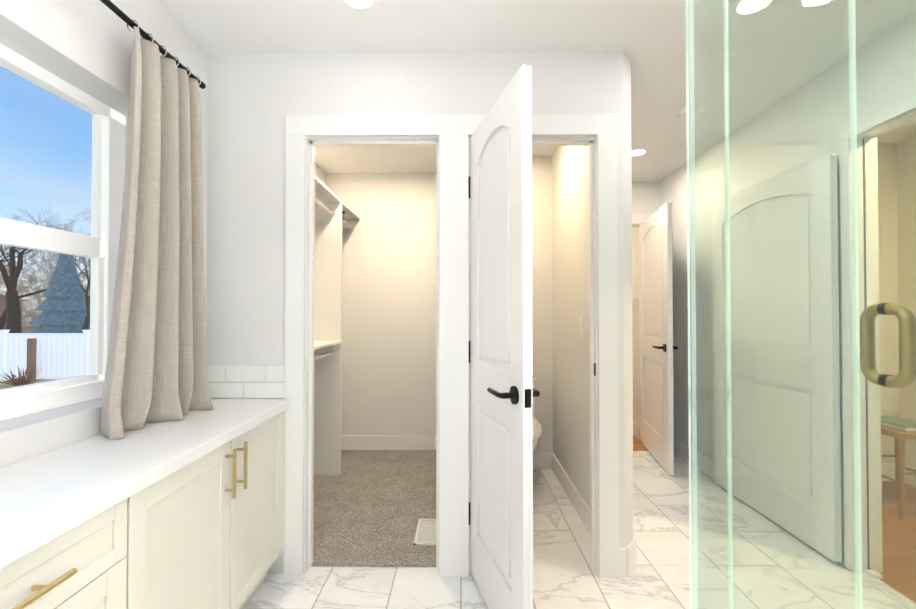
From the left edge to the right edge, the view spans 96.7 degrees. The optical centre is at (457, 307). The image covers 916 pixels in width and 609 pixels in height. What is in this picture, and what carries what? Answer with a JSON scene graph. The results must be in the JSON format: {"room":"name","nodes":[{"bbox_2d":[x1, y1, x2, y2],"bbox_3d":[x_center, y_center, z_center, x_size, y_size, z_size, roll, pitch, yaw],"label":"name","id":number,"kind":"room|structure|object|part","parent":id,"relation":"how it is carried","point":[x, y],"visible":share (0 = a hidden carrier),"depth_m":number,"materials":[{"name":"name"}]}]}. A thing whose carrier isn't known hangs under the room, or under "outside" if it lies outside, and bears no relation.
{"room":"bathroom","nodes":[
{"label":"bathroom","id":0,"kind":"room"},
{"bbox_2d":[0,0,325,467],"bbox_3d":[-1.289,0.007,1.043,0.200,2.440,5.320,0,-1,0],"label":"wall","id":1,"kind":"structure","parent":0,"point":[86,46],"depth_m":1.31,"materials":[{"name":"paint"}]},
{"bbox_2d":[0,44,125,420],"bbox_3d":[-1.345,-0.220,0.846,0.050,1.088,1.518,0,-1,0],"label":"window","id":2,"kind":"structure","parent":1,"relation":"in","point":[99,246],"depth_m":1.46,"materials":[{"name":"white plastic"}]},
{"bbox_2d":[100,0,213,439],"bbox_3d":[-1.103,-0.284,0.758,0.174,1.388,1.946,0,-1,0],"label":"curtain","id":3,"kind":"object","parent":1,"relation":"attached to","point":[156,367],"visible":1,"depth_m":1.49,"materials":[{"name":"beige fabric"}]},
{"bbox_2d":[207,366,283,397],"bbox_3d":[-0.997,0.347,1.754,0.372,0.151,0.304,0,-1,0],"label":"backsplash","id":4,"kind":"structure","parent":1,"relation":"attached to","point":[254,382],"depth_m":1.90,"materials":[{"name":"white tile"}]},
{"bbox_2d":[312,450,435,566],"bbox_3d":[-0.722,1.268,2.813,1.306,0.062,1.740,0,-1,0],"label":"floor","id":5,"kind":"structure","parent":0,"point":[371,508],"depth_m":2.48,"materials":[{"name":"beige carpet"}]},
{"bbox_2d":[314,203,341,474],"bbox_3d":[-1.018,0.231,3.027,0.303,2.017,0.018,0,-1,0],"label":"closet wall","id":6,"kind":"structure","parent":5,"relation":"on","point":[327,327],"depth_m":3.02,"materials":[{"name":"white paint"}]},
{"bbox_2d":[414,519,435,544],"bbox_3d":[-0.166,1.226,2.229,0.125,0.006,0.260,0,-1,0],"label":"floor vent","id":7,"kind":"object","parent":5,"relation":"in","point":[425,532],"visible":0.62,"depth_m":2.21,"materials":[{"name":"white plastic"}]},
{"bbox_2d":[326,173,436,434],"bbox_3d":[-0.213,0.039,3.634,1.911,2.440,0.120,0,-1,0],"label":"wall","id":8,"kind":"structure","parent":0,"point":[388,387],"depth_m":3.58,"materials":[{"name":"paint"}]},
{"bbox_2d":[341,435,435,449],"bbox_3d":[-0.614,1.183,3.555,1.050,0.125,0.016,0,-1,0],"label":"baseboard","id":9,"kind":"structure","parent":8,"relation":"attached to","point":[348,442],"depth_m":3.55,"materials":[{"name":"paint"}]},
{"bbox_2d":[206,51,632,572],"bbox_3d":[-0.171,0.018,1.954,2.021,2.440,0.100,0,-1,0],"label":"wall block","id":10,"kind":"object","parent":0,"point":[254,99],"visible":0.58,"depth_m":1.92,"materials":[{"name":"paint"}]},
{"bbox_2d":[283,114,618,576],"bbox_3d":[-0.033,0.211,1.950,1.395,2.055,0.099,0,-1,0],"label":"door frame","id":11,"kind":"structure","parent":10,"relation":"attached to","point":[590,142],"depth_m":1.94,"materials":[{"name":"paint"}]},
{"bbox_2d":[468,64,539,608],"bbox_3d":[0.150,0.212,1.623,0.163,2.020,0.602,0,-1,-15],"label":"door","id":12,"kind":"structure","parent":11,"relation":"attached to","point":[503,392],"depth_m":1.51,"materials":[{"name":"paint"}]},
{"bbox_3d":[0.202,0.300,1.433,0.163,0.062,0.146,0,-1,-15],"label":"handle","id":13,"kind":"part","parent":12,"relation":"part of","materials":[{"name":"black metal"}]},
{"bbox_2d":[619,536,635,558],"bbox_3d":[0.854,1.187,2.868,0.014,0.125,1.832,0,-1,0],"label":"baseboard","id":14,"kind":"structure","parent":10,"relation":"attached to","point":[623,550],"depth_m":1.87,"materials":[{"name":"paint"}]},
{"bbox_2d":[626,540,636,575],"bbox_3d":[0.812,1.175,1.909,0.092,0.125,0.014,1,-1,-45],"label":"baseboard","id":15,"kind":"structure","parent":10,"relation":"attached to","point":[631,558],"depth_m":1.90,"materials":[{"name":"paint"}]},
{"bbox_2d":[157,0,915,181],"bbox_3d":[0.954,-1.248,2.280,4.666,0.100,7.800,0,-1,0],"label":"ceiling","id":16,"kind":"structure","parent":0,"point":[647,38],"depth_m":1.82,"materials":[{"name":"paint"}]},
{"bbox_2d":[340,0,376,10],"bbox_3d":[-0.389,-1.203,1.575,0.150,0.006,0.150,0,-1,0],"label":"recessed light","id":17,"kind":"object","parent":16,"relation":"in","point":[361,5],"visible":1,"depth_m":1.61,"materials":[{"name":"white plastic"}]},
{"bbox_2d":[631,148,647,155],"bbox_3d":[1.374,-1.185,3.116,0.150,0.006,0.150,0,-1,0],"label":"recessed light","id":18,"kind":"object","parent":16,"relation":"in","point":[638,151],"visible":0.73,"depth_m":3.09,"materials":[{"name":"white plastic"}]},
{"bbox_2d":[677,105,702,119],"bbox_3d":[1.409,-1.180,2.476,0.140,0.030,0.140,0,-1,0],"label":"smoke detector","id":19,"kind":"object","parent":16,"relation":"attached to","point":[681,113],"visible":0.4,"depth_m":2.45,"materials":[{"name":"white plastic"}]},
{"bbox_2d":[732,0,775,16],"bbox_3d":[1.171,-1.203,1.608,0.150,0.006,0.150,0,-1,0],"label":"recessed light","id":20,"kind":"object","parent":16,"relation":"in","point":[749,7],"depth_m":1.62,"materials":[{"name":"white plastic"}]},
{"bbox_2d":[532,156,552,451],"bbox_3d":[0.337,0.034,3.240,0.805,2.440,0.100,0,-1,0],"label":"wall","id":21,"kind":"structure","parent":0,"point":[542,334],"depth_m":3.19,"materials":[{"name":"paint"}]},
{"bbox_2d":[533,452,549,468],"bbox_3d":[0.373,1.190,3.167,0.690,0.125,0.016,0,-1,0],"label":"baseboard","id":22,"kind":"structure","parent":21,"relation":"attached to","point":[545,460],"depth_m":3.16,"materials":[{"name":"paint"}]},
{"bbox_2d":[552,146,589,507],"bbox_3d":[0.792,0.030,2.906,0.110,2.440,1.820,0,-1,0],"label":"wall","id":23,"kind":"structure","parent":0,"point":[570,260],"depth_m":2.64,"materials":[{"name":"paint"}]},
{"bbox_2d":[550,452,589,533],"bbox_3d":[0.727,1.183,2.586,0.016,0.125,1.174,0,-1,0],"label":"baseboard","id":24,"kind":"structure","parent":23,"relation":"attached to","point":[582,509],"depth_m":2.58,"materials":[{"name":"paint"}]},
{"bbox_2d":[243,451,915,608],"bbox_3d":[0.259,1.252,1.015,3.296,0.050,5.320,0,-1,0],"label":"floor","id":25,"kind":"structure","parent":0,"point":[565,576],"depth_m":1.89,"materials":[{"name":"tile"}]},
{"bbox_2d":[0,487,155,608],"bbox_3d":[-0.997,0.838,0.660,0.378,0.770,0.780,0,-1,0],"label":"base cabinet","id":26,"kind":"object","parent":25,"relation":"on","point":[109,562],"depth_m":0.91,"materials":[{"name":"white wood"}]},
{"bbox_2d":[156,407,289,608],"bbox_3d":[-0.991,0.847,1.416,0.378,0.770,0.964,0,-1,0],"label":"base cabinet","id":27,"kind":"object","parent":25,"relation":"on","point":[188,512],"depth_m":1.39,"materials":[{"name":"white wood"}]},
{"bbox_2d":[0,399,289,570],"bbox_3d":[-0.992,0.427,0.336,0.402,0.040,3.121,0,-1,0],"label":"countertop","id":28,"kind":"structure","parent":27,"relation":"on","point":[44,497],"depth_m":1.05,"materials":[{"name":"white stone"}]},
{"bbox_2d":[533,376,541,453],"bbox_3d":[0.376,0.876,2.815,0.390,0.745,0.689,0,-1,0],"label":"toilet","id":29,"kind":"object","parent":25,"relation":"on","point":[537,430],"visible":0.15,"depth_m":2.61,"materials":[{"name":"white ceramic"}]},
{"bbox_3d":[0.376,0.806,2.740,0.372,0.049,0.527,0,-1,0],"label":"seat","id":30,"kind":"part","parent":29,"relation":"part of","materials":[{"name":"white plastic"}]},
{"bbox_2d":[686,0,915,608],"bbox_3d":[1.162,0.083,-0.307,1.360,2.244,2.454,0,-1,0],"label":"glass","id":31,"kind":"object","parent":25,"relation":"on","point":[864,359],"visible":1,"depth_m":0.86,"materials":[{"name":"clear glass"}]},
{"bbox_3d":[1.214,0.094,0.867,0.723,2.238,0.010,0,-1,0],"label":"door","id":32,"kind":"part","parent":31,"relation":"part of","materials":[{"name":"clear glass"}]},
{"bbox_3d":[0.916,0.080,0.869,0.024,0.179,0.107,0,-1,0],"label":"handle","id":33,"kind":"part","parent":31,"relation":"part of","materials":[{"name":"gold metal"}]},
{"bbox_2d":[865,570,882,578],"bbox_3d":[1.914,1.229,1.874,0.040,0.016,0.040,0,-1,0],"label":"floor guide","id":34,"kind":"object","parent":25,"relation":"on","point":[871,571],"depth_m":1.87,"materials":[{"name":"white plastic"}]},
{"bbox_2d":[632,227,639,425],"bbox_3d":[1.809,0.056,5.033,0.120,2.440,2.250,0,-1,0],"label":"wall","id":35,"kind":"structure","parent":0,"point":[635,326],"depth_m":3.99,"materials":[{"name":"paint"}]},
{"bbox_2d":[632,299,636,306],"bbox_3d":[1.730,-0.042,3.985,0.022,0.080,0.080,0,-1,0],"label":"thermostat","id":36,"kind":"object","parent":35,"relation":"attached to","point":[634,302],"visible":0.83,"depth_m":3.96,"materials":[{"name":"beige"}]},
{"bbox_2d":[633,422,639,438],"bbox_3d":[1.741,1.212,4.969,0.016,0.125,2.150,0,-1,0],"label":"baseboard","id":37,"kind":"structure","parent":35,"relation":"attached to","point":[636,428],"depth_m":3.94,"materials":[{"name":"paint"}]},
{"bbox_2d":[632,182,657,213],"bbox_3d":[1.367,0.041,3.861,1.025,2.440,0.100,0,-1,0],"label":"wall","id":38,"kind":"structure","parent":0,"point":[644,197],"depth_m":3.82,"materials":[{"name":"paint"}]},
{"bbox_2d":[632,214,651,439],"bbox_3d":[1.346,0.194,3.851,0.978,2.135,0.118,0,-1,0],"label":"door frame","id":39,"kind":"structure","parent":38,"relation":"attached to","point":[639,218],"depth_m":3.80,"materials":[{"name":"paint"}]},
{"bbox_2d":[639,202,677,474],"bbox_3d":[1.648,0.234,3.417,0.163,2.020,0.817,0,-1,10],"label":"entry door","id":40,"kind":"structure","parent":38,"relation":"in","point":[657,347],"depth_m":3.28,"materials":[{"name":"paint"}]},
{"bbox_3d":[1.593,0.307,3.120,0.163,0.062,0.146,0,-1,10],"label":"handle","id":41,"kind":"part","parent":40,"relation":"part of","materials":[{"name":"black metal"}]},
{"bbox_2d":[633,436,915,602],"bbox_3d":[2.037,1.267,2.241,2.500,0.050,7.800,0,-1,0],"label":"floor","id":42,"kind":"structure","parent":0,"point":[912,501],"depth_m":2.19,"materials":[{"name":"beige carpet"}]},
{"bbox_2d":[881,416,915,519],"bbox_3d":[2.774,0.982,2.558,0.354,0.530,0.354,0,-1,0],"label":"stool","id":43,"kind":"object","parent":42,"relation":"on","point":[897,436],"depth_m":2.43,"materials":[{"name":"brown wood"}]},
{"bbox_2d":[881,416,915,431],"bbox_3d":[2.774,0.732,2.562,0.200,0.030,0.260,0,-1,0],"label":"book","id":44,"kind":"object","parent":43,"relation":"on","point":[895,420],"depth_m":2.52,"materials":[{"name":"paper"}]},
{"bbox_2d":[658,11,915,562],"bbox_3d":[1.908,0.008,1.132,0.100,2.440,5.550,0,-1,0],"label":"wall","id":45,"kind":"structure","parent":0,"point":[672,187],"depth_m":2.59,"materials":[{"name":"paint"}]},
{"bbox_2d":[674,438,713,477],"bbox_3d":[1.869,1.193,3.368,0.014,0.125,0.850,0,-1,0],"label":"baseboard","id":46,"kind":"structure","parent":45,"relation":"attached to","point":[681,449],"depth_m":3.29,"materials":[{"name":"paint"}]},
{"bbox_2d":[712,154,841,561],"bbox_3d":[1.830,0.247,2.432,0.035,1.970,0.930,0,-1,0],"label":"sliding door","id":47,"kind":"structure","parent":45,"relation":"in","point":[803,284],"depth_m":2.26,"materials":[{"name":"paint"}]},
{"bbox_2d":[862,138,869,569],"bbox_3d":[1.914,0.220,1.920,0.012,2.035,0.018,0,-1,0],"label":"right jamb pocket slot","id":48,"kind":"structure","parent":45,"relation":"attached to","point":[866,394],"depth_m":1.91,"materials":[{"name":"grey"}]},
{"bbox_2d":[840,96,915,572],"bbox_3d":[1.911,0.190,1.502,0.136,2.085,0.910,0,-1,0],"label":"door frame","id":49,"kind":"structure","parent":45,"relation":"attached to","point":[871,385],"depth_m":1.91,"materials":[{"name":"paint"}]},
{"bbox_2d":[877,144,899,462],"bbox_3d":[2.633,0.031,3.001,1.320,2.440,0.100,0,-1,0],"label":"wall","id":50,"kind":"structure","parent":0,"point":[887,284],"depth_m":2.95,"materials":[{"name":"paint"}]},
{"bbox_2d":[881,463,894,480],"bbox_3d":[2.580,1.188,2.930,1.192,0.125,0.016,0,-1,0],"label":"baseboard","id":51,"kind":"structure","parent":50,"relation":"attached to","point":[886,466],"depth_m":2.92,"materials":[{"name":"paint"}]},
{"bbox_2d":[897,136,915,467],"bbox_3d":[3.224,0.003,0.697,0.100,2.440,4.500,0,-1,0],"label":"wall","id":52,"kind":"structure","parent":0,"point":[906,265],"depth_m":2.89,"materials":[{"name":"paint"}]},
{"bbox_2d":[905,465,915,486],"bbox_3d":[3.167,1.160,0.683,0.014,0.125,4.500,0,-1,0],"label":"baseboard","id":53,"kind":"structure","parent":52,"relation":"attached to","point":[910,477],"depth_m":2.86,"materials":[{"name":"paint"}]},
{"label":"outside","id":54,"kind":"structure","parent":0,"visible":0},
{"bbox_2d":[0,326,57,388],"bbox_3d":[-30.487,2.321,25.193,58.484,0.100,110.000,0,-1,0],"label":"ground","id":55,"kind":"structure","parent":54,"point":[3,385],"depth_m":11.38,"materials":[{"name":"white snow"}]},
{"bbox_2d":[26,338,36,381],"bbox_3d":[-12.113,1.495,11.563,0.150,1.220,0.120,0,-1,0],"label":"fence post","id":56,"kind":"object","parent":55,"relation":"on","point":[31,358],"depth_m":11.51,"materials":[{"name":"brown"}]},
{"bbox_2d":[0,330,89,380],"bbox_3d":[-16.123,1.319,6.940,27.655,1.460,9.705,0,-1,0],"label":"fence","id":57,"kind":"object","parent":55,"relation":"on","point":[6,361],"depth_m":11.65,"materials":[{"name":"white"}]},
{"bbox_2d":[0,175,90,385],"bbox_3d":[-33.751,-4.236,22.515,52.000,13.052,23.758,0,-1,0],"label":"tree","id":58,"kind":"object","parent":55,"relation":"on","point":[13,288],"depth_m":21.63,"materials":[{"name":"brown plant"}]},
{"bbox_3d":[-1.163,-0.219,2.799,0.018,1.124,1.565,0,-1,0],"label":"cleats","id":59,"kind":"object","parent":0,"visible":0},
{"bbox_2d":[314,341,340,349],"bbox_3d":[-1.023,0.251,2.513,0.303,0.018,1.006,0,-1,0],"label":"closet shelf","id":60,"kind":"object","parent":59,"relation":"on","point":[319,344],"visible":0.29,"depth_m":2.75,"materials":[{"name":"white wood"}]},
{"bbox_2d":[314,197,354,360],"bbox_3d":[-1.034,-0.216,2.798,0.240,1.129,1.561,0,-1,0],"label":"rods","id":61,"kind":"object","parent":59,"relation":"attached to","point":[345,223],"visible":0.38,"depth_m":2.88,"materials":[{"name":"silver metal"}]},
{"bbox_2d":[315,176,359,219],"bbox_3d":[-1.020,-0.791,2.805,0.303,0.018,1.565,0,-1,0],"label":"closet shelf","id":62,"kind":"object","parent":59,"relation":"on","point":[324,193],"visible":0.23,"depth_m":2.92,"materials":[{"name":"white wood"}]}
]}

